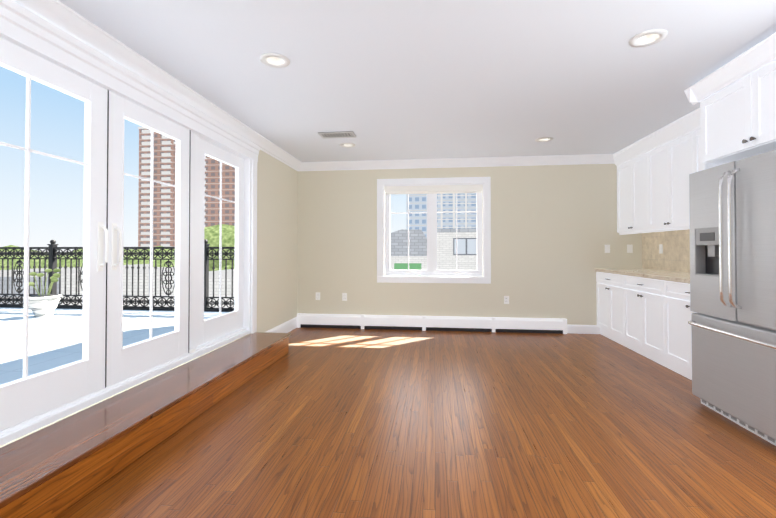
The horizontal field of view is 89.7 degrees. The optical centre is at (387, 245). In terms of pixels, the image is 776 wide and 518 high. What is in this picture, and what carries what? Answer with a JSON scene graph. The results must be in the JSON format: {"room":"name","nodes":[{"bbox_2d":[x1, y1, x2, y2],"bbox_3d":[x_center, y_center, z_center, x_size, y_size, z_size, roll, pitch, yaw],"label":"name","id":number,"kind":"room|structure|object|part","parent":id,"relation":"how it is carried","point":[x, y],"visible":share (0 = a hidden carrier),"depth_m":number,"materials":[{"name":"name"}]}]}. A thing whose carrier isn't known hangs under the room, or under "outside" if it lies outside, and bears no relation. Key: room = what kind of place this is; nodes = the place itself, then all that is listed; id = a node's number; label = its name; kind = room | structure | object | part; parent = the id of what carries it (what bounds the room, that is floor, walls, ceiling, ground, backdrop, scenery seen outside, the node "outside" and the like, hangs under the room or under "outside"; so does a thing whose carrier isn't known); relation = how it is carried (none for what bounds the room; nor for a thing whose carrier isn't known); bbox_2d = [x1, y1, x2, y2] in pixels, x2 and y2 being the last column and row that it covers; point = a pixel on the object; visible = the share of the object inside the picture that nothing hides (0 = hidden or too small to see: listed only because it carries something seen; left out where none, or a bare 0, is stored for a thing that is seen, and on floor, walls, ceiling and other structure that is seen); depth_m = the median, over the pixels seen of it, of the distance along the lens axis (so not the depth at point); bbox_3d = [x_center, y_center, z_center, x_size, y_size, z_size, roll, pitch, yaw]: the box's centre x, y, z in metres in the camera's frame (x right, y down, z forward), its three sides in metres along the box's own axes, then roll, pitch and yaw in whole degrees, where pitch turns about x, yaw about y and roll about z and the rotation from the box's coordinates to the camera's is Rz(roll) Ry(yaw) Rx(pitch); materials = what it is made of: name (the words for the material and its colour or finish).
{"room":"kitchen","nodes":[
{"label":"kitchen","id":0,"kind":"room"},
{"bbox_2d":[0,150,297,447],"bbox_3d":[-1.988,-0.056,1.769,0.200,2.500,8.930,0,-1,7],"label":"wall","id":1,"kind":"structure","parent":0,"point":[277,218],"depth_m":5.16,"materials":[{"name":"beige paint"}]},
{"bbox_2d":[0,35,251,445],"bbox_3d":[-1.844,-0.040,2.612,0.188,2.042,3.792,0,-1,7],"label":"sliding door","id":2,"kind":"structure","parent":1,"relation":"in","point":[9,434],"depth_m":2.68,"materials":[{"name":"white wood"}]},
{"bbox_2d":[0,37,107,430],"bbox_3d":[-1.895,-0.053,2.050,0.046,1.926,0.960,0,-1,7],"label":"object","id":3,"kind":"structure","parent":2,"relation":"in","point":[25,397],"depth_m":2.32,"materials":[{"name":"white wood"}]},
{"bbox_2d":[105,90,108,387],"bbox_3d":[-1.840,-0.047,2.529,0.045,1.926,0.009,0,-1,7],"label":"seal","id":4,"kind":"object","parent":2,"relation":"attached to","point":[108,90],"depth_m":2.52,"materials":[{"name":"white rubber"}]},
{"bbox_3d":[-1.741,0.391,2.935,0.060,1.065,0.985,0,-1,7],"label":"sliding door handles","id":5,"kind":"part","parent":2,"relation":"part of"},
{"bbox_2d":[106,91,189,386],"bbox_3d":[-1.788,-0.042,2.955,0.046,1.926,0.850,0,-1,7],"label":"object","id":6,"kind":"structure","parent":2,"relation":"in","point":[127,361],"depth_m":2.86,"materials":[{"name":"white wood"}]},
{"bbox_2d":[188,130,198,352],"bbox_3d":[-1.765,-0.036,3.466,0.115,1.936,0.177,0,-1,7],"label":"seal","id":7,"kind":"object","parent":2,"relation":"attached to","point":[193,244],"depth_m":3.49,"materials":[{"name":"white"}]},
{"bbox_2d":[197,138,243,346],"bbox_3d":[-1.717,-0.029,4.009,0.046,1.926,0.903,0,-1,7],"label":"sliding door leaf fixed north","id":8,"kind":"object","parent":2,"relation":"in","point":[213,328],"visible":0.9,"depth_m":4.01,"materials":[{"name":"white wood"}]},
{"bbox_2d":[0,0,259,333],"bbox_3d":[-1.764,-0.098,2.604,0.048,2.165,4.010,0,-1,7],"label":"door frame","id":9,"kind":"structure","parent":1,"relation":"attached to","point":[23,26],"depth_m":2.58,"materials":[{"name":"white wood"}]},
{"bbox_2d":[12,0,303,170],"bbox_3d":[-1.838,-1.248,1.766,0.100,0.115,8.530,0,-1,7],"label":"crown molding","id":10,"kind":"structure","parent":1,"relation":"attached to","point":[64,17],"depth_m":2.69,"materials":[{"name":"white wood"}]},
{"bbox_2d":[266,317,296,332],"bbox_3d":[-1.466,1.157,5.258,0.016,0.160,1.448,0,-1,7],"label":"baseboard","id":11,"kind":"structure","parent":1,"relation":"attached to","point":[288,326],"depth_m":5.47,"materials":[{"name":"white wood"}]},
{"bbox_2d":[54,327,775,517],"bbox_3d":[0.575,1.250,1.450,5.360,0.120,8.930,0,-1,7],"label":"floor","id":12,"kind":"structure","parent":0,"point":[341,423],"depth_m":2.38,"materials":[{"name":"brown wood"}]},
{"bbox_2d":[0,332,290,517],"bbox_3d":[-1.748,1.075,0.997,0.452,0.220,7.082,0,-1,7],"label":"step","id":13,"kind":"structure","parent":12,"relation":"on","point":[54,469],"depth_m":2.15,"materials":[{"name":"brown wood"}]},
{"bbox_2d":[596,272,617,342],"bbox_3d":[3.177,0.797,5.008,0.617,0.875,0.857,0,-1,7],"label":"base cabinet","id":14,"kind":"object","parent":12,"relation":"on","point":[607,285],"depth_m":5.12,"materials":[{"name":"white wood"}]},
{"bbox_2d":[618,276,657,362],"bbox_3d":[3.086,0.787,4.236,0.617,0.875,0.942,0,-1,7],"label":"base cabinet","id":15,"kind":"object","parent":12,"relation":"on","point":[645,311],"depth_m":4.36,"materials":[{"name":"white wood"}]},
{"bbox_2d":[594,268,689,283],"bbox_3d":[3.071,0.327,4.212,0.641,0.040,2.474,0,-1,7],"label":"countertop","id":16,"kind":"structure","parent":15,"relation":"on","point":[646,273],"depth_m":4.27,"materials":[{"name":"beige stone"}]},
{"bbox_2d":[658,280,696,379],"bbox_3d":[2.992,0.777,3.433,0.617,0.875,0.919,0,-1,7],"label":"base cabinet","id":17,"kind":"object","parent":12,"relation":"on","point":[674,313],"depth_m":3.71,"materials":[{"name":"white wood"}]},
{"bbox_2d":[688,149,775,445],"bbox_3d":[2.694,0.323,2.519,0.958,1.762,0.915,0,-1,7],"label":"fridge","id":18,"kind":"object","parent":12,"relation":"on","point":[732,214],"visible":1,"depth_m":2.54,"materials":[{"name":"grey metal"}]},
{"bbox_3d":[2.375,-0.025,2.792,0.125,1.060,0.454,0,-1,7],"label":"door","id":19,"kind":"part","parent":18,"relation":"part of","materials":[{"name":"silver metal"}]},
{"bbox_3d":[2.348,0.828,2.553,0.125,0.628,0.915,0,-1,7],"label":"drawer","id":20,"kind":"part","parent":18,"relation":"part of","materials":[{"name":"silver metal"}]},
{"bbox_3d":[2.321,-0.031,2.335,0.125,1.060,0.454,0,-1,7],"label":"door","id":21,"kind":"part","parent":18,"relation":"part of","materials":[{"name":"silver metal"}]},
{"bbox_2d":[59,0,775,161],"bbox_3d":[0.575,-1.369,1.483,5.360,0.120,8.930,0,-1,7],"label":"ceiling","id":22,"kind":"structure","parent":0,"point":[405,79],"depth_m":2.79,"materials":[{"name":"white paint"}]},
{"bbox_2d":[260,53,289,67],"bbox_3d":[-0.789,-1.328,2.726,0.203,0.082,0.203,1,-1,-38],"label":"recessed light","id":23,"kind":"object","parent":22,"relation":"in","point":[275,60],"depth_m":2.75,"materials":[{"name":"white"}]},
{"bbox_2d":[318,131,355,138],"bbox_3d":[-0.578,-1.264,4.472,0.400,0.012,0.200,0,-1,7],"label":"air vent","id":24,"kind":"object","parent":22,"relation":"in","point":[348,134],"depth_m":4.46,"materials":[{"name":"white metal"}]},
{"bbox_2d":[339,143,355,146],"bbox_3d":[-0.511,-1.300,4.918,0.203,0.082,0.203,1,-1,-38],"label":"recessed light","id":25,"kind":"object","parent":22,"relation":"in","point":[342,144],"depth_m":4.94,"materials":[{"name":"white"}]},
{"bbox_2d":[535,137,552,141],"bbox_3d":[1.867,-1.304,4.668,0.203,0.082,0.203,1,-1,-38],"label":"recessed light","id":26,"kind":"object","parent":22,"relation":"in","point":[542,139],"depth_m":4.70,"materials":[{"name":"white"}]},
{"bbox_2d":[629,29,667,46],"bbox_3d":[1.624,-1.331,2.441,0.203,0.082,0.203,1,-1,-38],"label":"recessed light","id":27,"kind":"object","parent":22,"relation":"in","point":[641,39],"depth_m":2.46,"materials":[{"name":"white"}]},
{"bbox_2d":[297,164,641,324],"bbox_3d":[1.086,-0.006,5.801,4.960,2.500,0.200,0,-1,7],"label":"wall","id":28,"kind":"structure","parent":0,"point":[553,230],"depth_m":5.64,"materials":[{"name":"beige paint"}]},
{"bbox_2d":[316,292,319,299],"bbox_3d":[-1.067,0.774,5.937,0.072,0.116,0.007,0,-1,7],"label":"electrical outlet plate","id":29,"kind":"object","parent":28,"relation":"attached to","point":[317,293],"depth_m":5.94,"materials":[{"name":"white plastic"}]},
{"bbox_2d":[316,292,320,300],"bbox_3d":[-1.067,0.774,5.937,0.072,0.116,0.008,0,-1,7],"label":"outlet","id":30,"kind":"object","parent":29,"relation":"attached to","point":[317,293],"depth_m":5.94,"materials":[{"name":"white plastic"}]},
{"bbox_2d":[342,293,346,300],"bbox_3d":[-0.655,0.778,5.889,0.072,0.116,0.007,0,-1,7],"label":"electrical outlet plate","id":31,"kind":"object","parent":28,"relation":"attached to","point":[344,295],"depth_m":5.89,"materials":[{"name":"white plastic"}]},
{"bbox_2d":[342,293,346,300],"bbox_3d":[-0.655,0.777,5.889,0.072,0.116,0.008,0,-1,7],"label":"outlet","id":32,"kind":"object","parent":31,"relation":"attached to","point":[344,295],"depth_m":5.89,"materials":[{"name":"white plastic"}]},
{"bbox_2d":[297,313,566,333],"bbox_3d":[0.565,1.140,5.714,3.908,0.207,0.068,0,-1,7],"label":"baseboard heater","id":33,"kind":"object","parent":28,"relation":"attached to","point":[468,324],"visible":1,"depth_m":5.68,"materials":[{"name":"white metal"}]},
{"bbox_2d":[377,177,490,283],"bbox_3d":[0.668,-0.219,5.804,1.660,1.546,0.147,0,-1,7],"label":"window","id":34,"kind":"structure","parent":28,"relation":"in","point":[437,189],"depth_m":5.78,"materials":[{"name":"white wood"}]},
{"bbox_3d":[0.672,-0.218,5.844,1.448,1.334,0.067,0,-1,7],"label":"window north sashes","id":35,"kind":"part","parent":34,"relation":"part of","materials":[{"name":"white wood"}]},
{"bbox_2d":[304,154,614,170],"bbox_3d":[0.957,-1.200,5.680,4.495,0.115,0.100,0,-1,7],"label":"crown molding","id":36,"kind":"structure","parent":28,"relation":"attached to","point":[591,158],"depth_m":5.66,"materials":[{"name":"white wood"}]},
{"bbox_2d":[504,296,508,303],"bbox_3d":[1.704,0.784,5.611,0.072,0.116,0.007,0,-1,7],"label":"electrical outlet plate","id":37,"kind":"object","parent":28,"relation":"attached to","point":[506,298],"depth_m":5.61,"materials":[{"name":"white plastic"}]},
{"bbox_2d":[503,295,509,303],"bbox_3d":[1.705,0.784,5.611,0.072,0.116,0.008,0,-1,7],"label":"outlet","id":38,"kind":"object","parent":37,"relation":"attached to","point":[506,298],"depth_m":5.61,"materials":[{"name":"white plastic"}]},
{"bbox_2d":[567,325,599,333],"bbox_3d":[2.737,1.179,5.483,0.450,0.122,0.016,0,-1,7],"label":"baseboard","id":39,"kind":"structure","parent":28,"relation":"attached to","point":[574,329],"depth_m":5.48,"materials":[{"name":"white wood"}]},
{"bbox_2d":[605,245,609,252],"bbox_3d":[3.069,0.046,5.459,0.071,0.115,0.006,0,-1,7],"label":"electrical outlet plate","id":40,"kind":"object","parent":28,"relation":"attached to","point":[607,247],"depth_m":5.46,"materials":[{"name":"white plastic"}]},
{"bbox_2d":[604,244,610,252],"bbox_3d":[3.069,0.047,5.459,0.072,0.116,0.008,0,-1,7],"label":"switch","id":41,"kind":"object","parent":40,"relation":"attached to","point":[607,247],"depth_m":5.46,"materials":[{"name":"white plastic"}]},
{"bbox_2d":[614,140,641,231],"bbox_3d":[3.316,-0.722,5.012,0.337,1.083,0.855,0,-1,7],"label":"upper cabinet","id":42,"kind":"object","parent":28,"relation":"attached to","point":[628,162],"depth_m":5.08,"materials":[{"name":"white wood"}]},
{"bbox_2d":[627,245,632,252],"bbox_3d":[3.362,0.046,5.424,0.071,0.115,0.006,0,-1,7],"label":"electrical outlet plate","id":43,"kind":"object","parent":28,"relation":"attached to","point":[629,247],"depth_m":5.42,"materials":[{"name":"white plastic"}]},
{"bbox_2d":[627,244,632,252],"bbox_3d":[3.362,0.046,5.424,0.072,0.116,0.008,0,-1,7],"label":"switch","id":44,"kind":"object","parent":43,"relation":"attached to","point":[629,247],"depth_m":5.42,"materials":[{"name":"white plastic"}]},
{"bbox_2d":[642,120,689,231],"bbox_3d":[3.225,-0.732,4.239,0.337,1.083,0.939,0,-1,7],"label":"upper cabinet","id":45,"kind":"object","parent":0,"relation":"attached to","point":[663,153],"depth_m":4.31,"materials":[{"name":"white wood"}]},
{"bbox_2d":[686,112,721,227],"bbox_3d":[3.131,-0.742,3.435,0.337,1.083,0.918,0,-1,7],"label":"upper cabinet","id":46,"kind":"object","parent":0,"relation":"attached to","point":[691,121],"depth_m":3.86,"materials":[{"name":"white wood"}]},
{"bbox_2d":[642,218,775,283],"bbox_3d":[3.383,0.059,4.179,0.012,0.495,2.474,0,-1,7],"label":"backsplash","id":47,"kind":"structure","parent":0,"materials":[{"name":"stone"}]},
{"bbox_2d":[659,244,662,253],"bbox_3d":[3.464,0.046,4.953,0.006,0.115,0.071,0,-1,7],"label":"electrical outlet plate","id":48,"kind":"object","parent":47,"relation":"attached to","point":[660,245],"depth_m":4.95,"materials":[{"name":"white plastic"}]},
{"bbox_2d":[659,244,662,253],"bbox_3d":[3.464,0.046,4.954,0.007,0.116,0.072,0,-1,7],"label":"outlet","id":49,"kind":"object","parent":48,"relation":"attached to","point":[660,245],"depth_m":4.95,"materials":[{"name":"white plastic"}]},
{"bbox_2d":[698,56,775,167],"bbox_3d":[2.785,-0.887,2.512,0.808,0.490,0.987,0,-1,7],"label":"upper cabinet","id":50,"kind":"object","parent":0,"relation":"attached to","point":[737,121],"depth_m":2.68,"materials":[{"name":"white wood"}]},
{"label":"outside","id":51,"kind":"structure","parent":0,"visible":0},
{"bbox_2d":[0,308,227,384],"bbox_3d":[-6.402,1.125,-0.238,8.098,0.250,14.340,0,-1,7],"label":"floor","id":52,"kind":"structure","parent":51,"point":[55,340],"depth_m":4.64,"materials":[{"name":"white concrete"}]},
{"bbox_2d":[29,269,61,317],"bbox_3d":[-5.221,0.716,5.931,0.420,0.718,0.439,0,-1,7],"label":"planter","id":53,"kind":"object","parent":52,"relation":"on","point":[43,305],"depth_m":5.85,"materials":[{"name":"white ceramic"}]},
{"bbox_2d":[0,239,234,311],"bbox_3d":[-5.133,0.493,6.689,7.124,1.185,0.104,0,-1,7],"label":"railing","id":54,"kind":"object","parent":52,"relation":"on","point":[52,254],"depth_m":6.60,"materials":[{"name":"black metal"}]},
{"bbox_2d":[0,127,476,307],"bbox_3d":[-41.736,-17.861,102.595,139.500,80.600,176.760,0,-1,7],"label":"scenery","id":55,"kind":"structure","parent":51,"point":[164,195],"depth_m":18.80,"materials":[{"name":"multicoloured"}]}
]}

